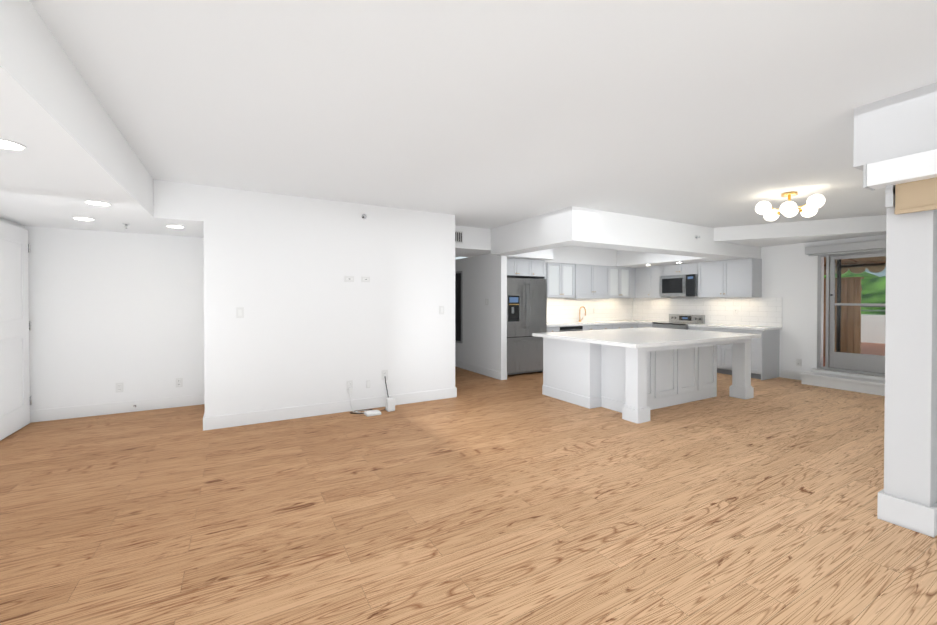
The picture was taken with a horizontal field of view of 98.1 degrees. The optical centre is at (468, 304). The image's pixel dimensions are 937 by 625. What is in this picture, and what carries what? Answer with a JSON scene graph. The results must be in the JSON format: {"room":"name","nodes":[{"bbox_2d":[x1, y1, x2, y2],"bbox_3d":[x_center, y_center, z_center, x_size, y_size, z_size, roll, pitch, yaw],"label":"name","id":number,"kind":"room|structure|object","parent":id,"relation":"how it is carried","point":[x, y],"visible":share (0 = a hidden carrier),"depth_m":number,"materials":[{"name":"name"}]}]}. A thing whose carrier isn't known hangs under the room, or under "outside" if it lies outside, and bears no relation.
{"room":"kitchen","nodes":[
{"label":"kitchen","id":0,"kind":"room"},
{"bbox_2d":[0,218,24,228],"bbox_3d":[-2.777,0.076,0.456,0.150,2.650,9.900,0,1,-30],"label":"wall","id":1,"kind":"structure","parent":0,"point":[11,222],"depth_m":4.40,"materials":[{"name":"white paint"}]},
{"bbox_2d":[0,221,31,440],"bbox_3d":[-4.608,0.259,3.922,0.053,2.193,1.632,0,1,-30],"label":"panelled door","id":2,"kind":"structure","parent":1,"relation":"in","point":[15,395],"depth_m":4.30,"materials":[{"name":"white paint"}]},
{"bbox_2d":[0,0,203,237],"bbox_3d":[-1.930,-1.059,0.927,1.800,0.390,9.600,0,1,-30],"label":"ceiling","id":3,"kind":"structure","parent":0,"point":[57,122],"depth_m":2.61,"materials":[{"name":"white paint"}]},
{"bbox_2d":[0,139,26,149],"bbox_3d":[-2.530,-0.872,2.209,0.180,0.007,0.180,0,1,-30],"label":"recessed light","id":4,"kind":"object","parent":3,"relation":"in","point":[8,144],"visible":0.98,"depth_m":2.22,"materials":[{"name":"white"}]},
{"bbox_2d":[72,217,94,220],"bbox_3d":[-3.999,-0.891,4.228,0.180,0.007,0.180,0,1,-30],"label":"recessed light","id":5,"kind":"object","parent":3,"relation":"in","point":[84,218],"visible":0.98,"depth_m":4.20,"materials":[{"name":"white plastic"}]},
{"bbox_2d":[84,200,111,205],"bbox_3d":[-3.238,-0.884,3.556,0.180,0.007,0.180,0,1,-30],"label":"recessed light","id":6,"kind":"object","parent":3,"relation":"in","point":[100,203],"visible":1,"depth_m":3.55,"materials":[{"name":"white plastic"}]},
{"bbox_2d":[166,225,184,227],"bbox_3d":[-3.364,-0.895,4.669,0.180,0.007,0.180,0,1,-30],"label":"recessed light","id":7,"kind":"object","parent":3,"relation":"in","point":[175,226],"visible":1,"depth_m":4.65,"materials":[{"name":"white plastic"}]},
{"bbox_2d":[25,226,203,409],"bbox_3d":[-4.337,0.031,5.177,1.800,2.650,0.150,0,1,-30],"label":"wall","id":8,"kind":"structure","parent":0,"point":[108,310],"depth_m":5.05,"materials":[{"name":"white paint"}]},
{"bbox_2d":[30,394,204,422],"bbox_3d":[-4.293,1.286,5.110,1.800,0.140,0.030,0,1,-30],"label":"baseboard","id":9,"kind":"structure","parent":8,"relation":"attached to","point":[50,414],"depth_m":5.05,"materials":[{"name":"white paint"}]},
{"bbox_2d":[116,382,123,392],"bbox_3d":[-4.359,1.037,5.082,0.075,0.120,0.008,0,1,-30],"label":"outlet","id":10,"kind":"object","parent":8,"relation":"attached to","point":[119,387],"visible":1,"depth_m":5.08,"materials":[{"name":"white plastic"}]},
{"bbox_2d":[176,378,182,386],"bbox_3d":[-3.828,1.034,5.383,0.075,0.120,0.008,0,1,-30],"label":"outlet","id":11,"kind":"object","parent":8,"relation":"attached to","point":[179,382],"visible":1,"depth_m":5.38,"materials":[{"name":"white plastic"}]},
{"bbox_2d":[203,185,446,416],"bbox_3d":[-1.961,0.025,5.762,2.910,2.650,1.480,0,1,-30],"label":"wall","id":12,"kind":"structure","parent":0,"point":[311,327],"depth_m":4.97,"materials":[{"name":"white paint"}]},
{"bbox_2d":[236,307,243,317],"bbox_3d":[-2.562,0.092,4.563,0.075,0.120,0.010,0,1,-30],"label":"light switch","id":13,"kind":"object","parent":12,"relation":"attached to","point":[239,312],"visible":1,"depth_m":4.56,"materials":[{"name":"white plastic"}]},
{"bbox_2d":[203,388,456,430],"bbox_3d":[-1.534,1.286,5.157,3.076,0.140,0.019,0,1,-30],"label":"baseboard","id":14,"kind":"structure","parent":12,"relation":"attached to","point":[222,421],"depth_m":4.96,"materials":[{"name":"white paint"}]},
{"bbox_2d":[344,276,353,281],"bbox_3d":[-1.511,-0.324,5.157,0.120,0.075,0.008,0,1,-30],"label":"outlet","id":15,"kind":"object","parent":12,"relation":"attached to","point":[348,278],"visible":1,"depth_m":5.15,"materials":[{"name":"white plastic"}]},
{"bbox_2d":[347,380,352,389],"bbox_3d":[-1.511,1.026,5.170,0.075,0.120,0.008,0,1,-30],"label":"electrical outlet","id":16,"kind":"object","parent":12,"relation":"attached to","point":[350,384],"visible":0.94,"depth_m":5.17,"materials":[{"name":"white plastic"}]},
{"bbox_2d":[361,277,369,281],"bbox_3d":[-1.328,-0.325,5.261,0.110,0.070,0.008,0,1,-30],"label":"outlet","id":17,"kind":"object","parent":12,"relation":"attached to","point":[365,279],"visible":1,"depth_m":5.26,"materials":[{"name":"white plastic"}]},
{"bbox_2d":[366,380,369,387],"bbox_3d":[-1.302,1.035,5.288,0.050,0.100,0.010,0,1,-30],"label":"electrical outlet","id":18,"kind":"object","parent":12,"relation":"attached to","point":[367,383],"visible":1,"depth_m":5.28,"materials":[{"name":"white plastic"}]},
{"bbox_2d":[382,370,387,379],"bbox_3d":[-1.111,0.934,5.396,0.085,0.130,0.008,0,1,-30],"label":"electrical outlet","id":19,"kind":"object","parent":12,"relation":"attached to","point":[384,374],"visible":1,"depth_m":5.39,"materials":[{"name":"white plastic"}]},
{"bbox_2d":[439,306,443,313],"bbox_3d":[-0.380,0.080,5.802,0.075,0.120,0.010,0,1,-30],"label":"light switch","id":20,"kind":"object","parent":12,"relation":"attached to","point":[441,309],"visible":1,"depth_m":5.79,"materials":[{"name":"white plastic"}]},
{"bbox_2d":[447,214,454,387],"bbox_3d":[-1.425,0.005,7.935,0.150,2.650,4.730,0,1,-30],"label":"wall","id":21,"kind":"structure","parent":0,"point":[450,218],"depth_m":5.88,"materials":[{"name":"white paint"}]},
{"bbox_2d":[0,366,936,624],"bbox_3d":[1.131,1.421,4.644,11.070,0.120,13.300,0,1,-30],"label":"floor","id":22,"kind":"structure","parent":0,"point":[512,499],"depth_m":2.64,"materials":[{"name":"brown wood"}]},
{"bbox_2d":[348,378,388,413],"bbox_3d":[-1.239,1.155,5.169,0.520,0.400,0.262,0,1,-30],"label":"cable","id":23,"kind":"object","parent":22,"relation":"on","point":[350,393],"visible":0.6,"depth_m":5.13,"materials":[{"name":"white plastic"}]},
{"bbox_2d":[364,410,380,416],"bbox_3d":[-1.182,1.340,5.020,0.180,0.035,0.140,0,1,-30],"label":"box","id":24,"kind":"object","parent":22,"relation":"on","point":[372,413],"visible":1,"depth_m":4.98,"materials":[{"name":"white plastic"}]},
{"bbox_2d":[386,397,394,411],"bbox_3d":[-0.997,1.273,5.189,0.100,0.165,0.100,0,1,-30],"label":"router","id":25,"kind":"object","parent":22,"relation":"on","point":[390,404],"visible":1,"depth_m":5.14,"materials":[{"name":"white plastic"}]},
{"bbox_2d":[455,360,501,379],"bbox_3d":[-0.412,1.250,8.933,0.019,0.140,4.016,0,1,-30],"label":"baseboard","id":26,"kind":"structure","parent":22,"relation":"on","point":[474,368],"depth_m":7.82,"materials":[{"name":"white paint"}]},
{"bbox_2d":[507,278,546,374],"bbox_3d":[0.920,0.415,7.931,1.010,1.830,0.831,0,1,-30],"label":"fridge","id":27,"kind":"object","parent":22,"relation":"on","point":[526,308],"visible":0.62,"depth_m":7.64,"materials":[{"name":"silver metal"}]},
{"bbox_2d":[542,326,558,371],"bbox_3d":[1.514,0.885,8.408,0.420,0.880,0.620,0,1,-30],"label":"base cabinet","id":28,"kind":"object","parent":22,"relation":"on","point":[549,328],"depth_m":8.14,"materials":[{"name":"grey paint"}]},
{"bbox_2d":[560,326,582,331],"bbox_3d":[1.983,0.884,8.646,0.624,0.877,0.671,0,1,-30],"label":"dishwasher","id":29,"kind":"object","parent":22,"relation":"on","point":[571,328],"visible":0.19,"depth_m":8.39,"materials":[{"name":"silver metal"}]},
{"bbox_2d":[563,326,614,330],"bbox_3d":[2.660,0.879,9.059,0.957,0.880,0.620,0,1,-30],"label":"base cabinet","id":30,"kind":"object","parent":22,"relation":"on","point":[584,327],"depth_m":8.77,"materials":[{"name":"grey paint"}]},
{"bbox_2d":[547,318,634,325],"bbox_3d":[2.804,0.418,9.126,3.416,0.040,0.636,0,1,-30],"label":"countertop","id":31,"kind":"structure","parent":30,"relation":"on","point":[628,319],"depth_m":8.83,"materials":[{"name":"white stone"}]},
{"bbox_2d":[579,306,586,321],"bbox_3d":[2.605,0.219,9.195,0.129,0.357,0.210,0,1,-30],"label":"faucet","id":32,"kind":"object","parent":31,"relation":"on","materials":[{"name":"gold metal"}]},
{"bbox_2d":[623,322,638,328],"bbox_3d":[3.564,0.874,9.542,0.490,0.880,0.675,0,1,-30],"label":"base cabinet","id":33,"kind":"object","parent":22,"relation":"on","point":[625,324],"depth_m":9.28,"materials":[{"name":"grey paint"}]},
{"bbox_2d":[639,322,652,327],"bbox_3d":[4.248,0.876,9.367,0.674,0.880,0.453,0,1,-30],"label":"base cabinet","id":34,"kind":"object","parent":22,"relation":"on","point":[641,324],"depth_m":9.21,"materials":[{"name":"grey paint"}]},
{"bbox_2d":[542,339,753,423],"bbox_3d":[2.613,0.911,5.988,2.520,0.875,1.680,0,1,-30],"label":"kitchen island","id":35,"kind":"object","parent":22,"relation":"on","point":[635,375],"depth_m":5.42,"materials":[{"name":"white paint"}]},
{"bbox_2d":[532,327,759,346],"bbox_3d":[2.578,0.451,5.964,2.700,0.045,1.820,0,1,-30],"label":"island countertop","id":36,"kind":"structure","parent":35,"relation":"on","point":[647,336],"depth_m":5.51,"materials":[{"name":"white stone"}]},
{"bbox_2d":[652,314,704,329],"bbox_3d":[4.515,0.771,8.804,0.729,1.100,0.780,0,1,-30],"label":"range","id":37,"kind":"object","parent":22,"relation":"on","point":[679,321],"visible":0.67,"depth_m":8.79,"materials":[{"name":"silver metal"}]},
{"bbox_2d":[688,326,718,372],"bbox_3d":[4.938,0.887,8.208,0.619,0.880,0.665,0,1,-30],"label":"base cabinet","id":38,"kind":"object","parent":22,"relation":"on","point":[702,328],"depth_m":7.96,"materials":[{"name":"grey paint"}]},
{"bbox_2d":[719,330,779,379],"bbox_3d":[5.272,0.893,7.619,0.619,0.880,0.690,0,1,-30],"label":"base cabinet","id":39,"kind":"object","parent":22,"relation":"on","point":[765,349],"depth_m":7.32,"materials":[{"name":"grey paint"}]},
{"bbox_2d":[691,322,781,329],"bbox_3d":[5.109,0.430,7.881,0.637,0.040,1.395,0,1,-30],"label":"countertop","id":40,"kind":"structure","parent":39,"relation":"on","point":[716,324],"depth_m":7.64,"materials":[{"name":"white stone"}]},
{"bbox_2d":[798,368,884,395],"bbox_3d":[6.046,1.226,6.474,0.407,0.236,1.170,0,1,-30],"label":"step platform","id":41,"kind":"object","parent":22,"relation":"on","point":[863,383],"visible":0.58,"depth_m":6.43,"materials":[{"name":"white paint"}]},
{"bbox_2d":[877,207,936,537],"bbox_3d":[2.824,0.245,2.577,0.295,2.270,0.248,0,1,-30],"label":"column","id":42,"kind":"structure","parent":22,"relation":"on","point":[907,496],"depth_m":2.50,"materials":[{"name":"white paint"}]},
{"bbox_2d":[455,253,506,371],"bbox_3d":[-0.344,0.180,8.970,0.150,2.280,4.000,0,1,-30],"label":"wall","id":43,"kind":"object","parent":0,"point":[484,332],"visible":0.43,"depth_m":7.69,"materials":[{"name":"white paint"}]},
{"bbox_2d":[455,271,461,342],"bbox_3d":[-0.353,0.051,8.803,0.026,1.500,0.880,0,1,-30],"label":"window","id":44,"kind":"structure","parent":43,"relation":"attached to","point":[458,306],"depth_m":8.52,"materials":[{"name":"black glass"}]},
{"bbox_2d":[29,0,936,256],"bbox_3d":[1.131,-1.349,4.618,11.070,0.120,13.300,0,1,-30],"label":"ceiling","id":45,"kind":"structure","parent":0,"point":[489,114],"depth_m":2.47,"materials":[{"name":"white paint"}]},
{"bbox_2d":[755,191,824,220],"bbox_3d":[3.747,-1.145,4.687,0.616,0.287,0.619,0,1,-30],"label":"chandelier","id":46,"kind":"object","parent":45,"relation":"attached to","point":[790,208],"visible":1,"depth_m":4.63,"materials":[{"name":"white glass"}]},
{"bbox_2d":[714,215,885,246],"bbox_3d":[5.384,-1.191,6.444,1.570,0.230,2.069,0,1,-30],"label":"ceiling beam","id":47,"kind":"structure","parent":45,"relation":"attached to","point":[772,234],"depth_m":6.46,"materials":[{"name":"white paint"}]},
{"bbox_2d":[853,83,936,170],"bbox_3d":[3.628,-1.064,0.921,0.280,0.380,4.100,0,1,-30],"label":"ceiling beam","id":48,"kind":"structure","parent":45,"relation":"attached to","point":[900,125],"depth_m":2.46,"materials":[{"name":"white paint"}]},
{"bbox_2d":[863,149,936,214],"bbox_3d":[3.257,-0.712,1.401,0.155,0.328,2.795,0,1,-30],"label":"roller blind","id":49,"kind":"object","parent":48,"relation":"attached to","point":[908,183],"visible":1,"depth_m":2.45,"materials":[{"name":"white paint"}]},
{"bbox_2d":[507,258,534,277],"bbox_3d":[0.756,-0.703,7.929,0.752,0.326,0.680,0,1,-30],"label":"upper cabinet","id":50,"kind":"object","parent":0,"relation":"attached to","point":[516,268],"depth_m":7.69,"materials":[{"name":"grey paint"}]},
{"bbox_2d":[535,260,546,277],"bbox_3d":[1.169,-0.706,8.163,0.406,0.326,0.680,0,1,-30],"label":"upper cabinet","id":51,"kind":"object","parent":0,"relation":"attached to","point":[540,265],"depth_m":7.92,"materials":[{"name":"grey paint"}]},
{"bbox_2d":[547,263,578,297],"bbox_3d":[1.910,-0.511,8.758,0.827,0.726,0.380,0,1,-30],"label":"upper cabinet","id":52,"kind":"object","parent":0,"relation":"attached to","point":[562,279],"depth_m":8.62,"materials":[{"name":"grey paint"}]},
{"bbox_2d":[579,264,610,293],"bbox_3d":[2.677,-0.545,9.194,1.164,0.666,0.380,0,1,-30],"label":"upper cabinet","id":53,"kind":"object","parent":0,"relation":"attached to","point":[592,279],"depth_m":9.05,"materials":[{"name":"grey paint"}]},
{"bbox_2d":[455,206,760,267],"bbox_3d":[1.514,-1.104,8.875,5.900,0.450,5.980,0,1,-30],"label":"ceiling soffit","id":54,"kind":"structure","parent":0,"point":[576,235],"depth_m":6.51,"materials":[{"name":"white paint"}]},
{"bbox_2d":[455,231,462,242],"bbox_3d":[-0.243,-1.119,6.704,0.340,0.200,0.016,0,1,-30],"label":"air vent","id":55,"kind":"object","parent":54,"relation":"attached to","point":[458,236],"visible":0.44,"depth_m":6.75,"materials":[{"name":"white metal"}]},
{"bbox_2d":[595,266,630,297],"bbox_3d":[3.435,-0.519,9.624,0.807,0.726,0.380,0,1,-30],"label":"upper cabinet","id":56,"kind":"object","parent":0,"relation":"attached to","point":[616,297],"depth_m":9.49,"materials":[{"name":"grey paint"}]},
{"bbox_2d":[671,235,885,376],"bbox_3d":[5.421,0.003,8.132,0.150,2.650,4.950,0,1,-30],"label":"wall","id":57,"kind":"structure","parent":0,"point":[790,274],"depth_m":7.25,"materials":[{"name":"white paint"}]},
{"bbox_2d":[631,268,634,297],"bbox_3d":[3.973,-0.523,9.947,0.563,0.726,0.350,0,1,-30],"label":"upper cabinet","id":58,"kind":"object","parent":57,"relation":"attached to","point":[632,269],"depth_m":9.75,"materials":[{"name":"grey paint"}]},
{"bbox_2d":[635,267,650,297],"bbox_3d":[4.249,-0.520,9.680,0.350,0.726,0.423,0,1,-30],"label":"upper cabinet","id":59,"kind":"object","parent":57,"relation":"attached to","point":[642,274],"depth_m":9.59,"materials":[{"name":"grey paint"}]},
{"bbox_2d":[651,266,670,297],"bbox_3d":[4.409,-0.517,9.398,0.350,0.726,0.340,0,1,-30],"label":"upper cabinet","id":60,"kind":"object","parent":57,"relation":"attached to","point":[656,271],"depth_m":9.29,"materials":[{"name":"grey paint"}]},
{"bbox_2d":[663,265,678,275],"bbox_3d":[4.609,-0.759,9.043,0.350,0.236,0.472,0,1,-30],"label":"upper cabinet","id":61,"kind":"object","parent":57,"relation":"attached to","point":[667,270],"depth_m":9.00,"materials":[{"name":"grey paint"}]},
{"bbox_2d":[675,263,698,274],"bbox_3d":[4.786,-0.756,8.731,0.350,0.236,0.472,0,1,-30],"label":"upper cabinet","id":62,"kind":"object","parent":57,"relation":"attached to","point":[689,268],"depth_m":8.64,"materials":[{"name":"grey paint"}]},
{"bbox_2d":[659,274,697,296],"bbox_3d":[4.636,-0.407,8.855,0.458,0.455,0.820,0,1,-30],"label":"over-the-range microwave","id":63,"kind":"object","parent":62,"relation":"attached to","point":[678,285],"visible":0.92,"depth_m":8.72,"materials":[{"name":"silver metal"}]},
{"bbox_2d":[698,258,762,297],"bbox_3d":[5.157,-0.505,8.081,0.350,0.726,1.030,0,1,-30],"label":"upper cabinet","id":64,"kind":"object","parent":57,"relation":"attached to","point":[738,278],"depth_m":7.89,"materials":[{"name":"grey paint"}]},
{"bbox_2d":[782,370,800,379],"bbox_3d":[5.837,1.266,7.245,0.016,0.140,0.435,0,1,-30],"label":"baseboard","id":65,"kind":"structure","parent":57,"relation":"attached to","point":[785,374],"depth_m":7.30,"materials":[{"name":"white paint"}]},
{"bbox_2d":[796,359,801,365],"bbox_3d":[5.858,1.026,7.211,0.008,0.120,0.075,0,1,-30],"label":"outlet","id":66,"kind":"object","parent":57,"relation":"attached to","point":[798,362],"visible":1,"depth_m":7.21,"materials":[{"name":"white plastic"}]},
{"bbox_2d":[805,240,885,376],"bbox_3d":[6.208,0.058,6.561,0.215,2.090,1.220,0,1,-30],"label":"window","id":67,"kind":"structure","parent":57,"relation":"in","point":[867,364],"depth_m":6.74,"materials":[{"name":"clear glass"}]},
{"bbox_2d":[848,268,885,276],"bbox_3d":[49.852,2.145,48.428,15.000,17.600,9.000,0,1,-30],"label":"sky","id":68,"kind":"structure","parent":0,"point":[879,273],"depth_m":43.52,"materials":[{"name":"blue"}]},
{"label":"outside","id":69,"kind":"structure","parent":0,"visible":0},
{"bbox_2d":[823,342,884,365],"bbox_3d":[6.752,1.332,12.989,6.930,0.500,12.040,0,1,-30],"label":"deck","id":70,"kind":"object","parent":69,"point":[869,346],"depth_m":10.04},
{"bbox_2d":[823,277,863,355],"bbox_3d":[7.655,0.274,8.960,0.150,1.689,1.520,0,1,-30],"label":"screen","id":71,"kind":"object","parent":70,"relation":"on","point":[850,291],"visible":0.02,"depth_m":8.46,"materials":[{"name":"brown wood"}]},
{"bbox_2d":[824,256,885,351],"bbox_3d":[7.088,-0.098,8.704,3.215,2.439,3.000,0,1,-30],"label":"canopy","id":72,"kind":"object","parent":70,"relation":"on","point":[865,261],"depth_m":8.79,"materials":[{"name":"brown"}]},
{"bbox_2d":[847,306,885,343],"bbox_3d":[12.342,0.818,10.432,0.250,1.575,22.000,0,1,-30],"label":"rail","id":73,"kind":"object","parent":70,"relation":"attached to","point":[876,325],"depth_m":11.61,"materials":[{"name":"white"}]},
{"bbox_2d":[824,270,885,314],"bbox_3d":[19.307,1.744,18.490,16.701,7.207,25.669,0,1,-30],"label":"trees","id":74,"kind":"object","parent":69,"point":[874,284],"depth_m":18.98,"materials":[{"name":"green plant"}]}
]}

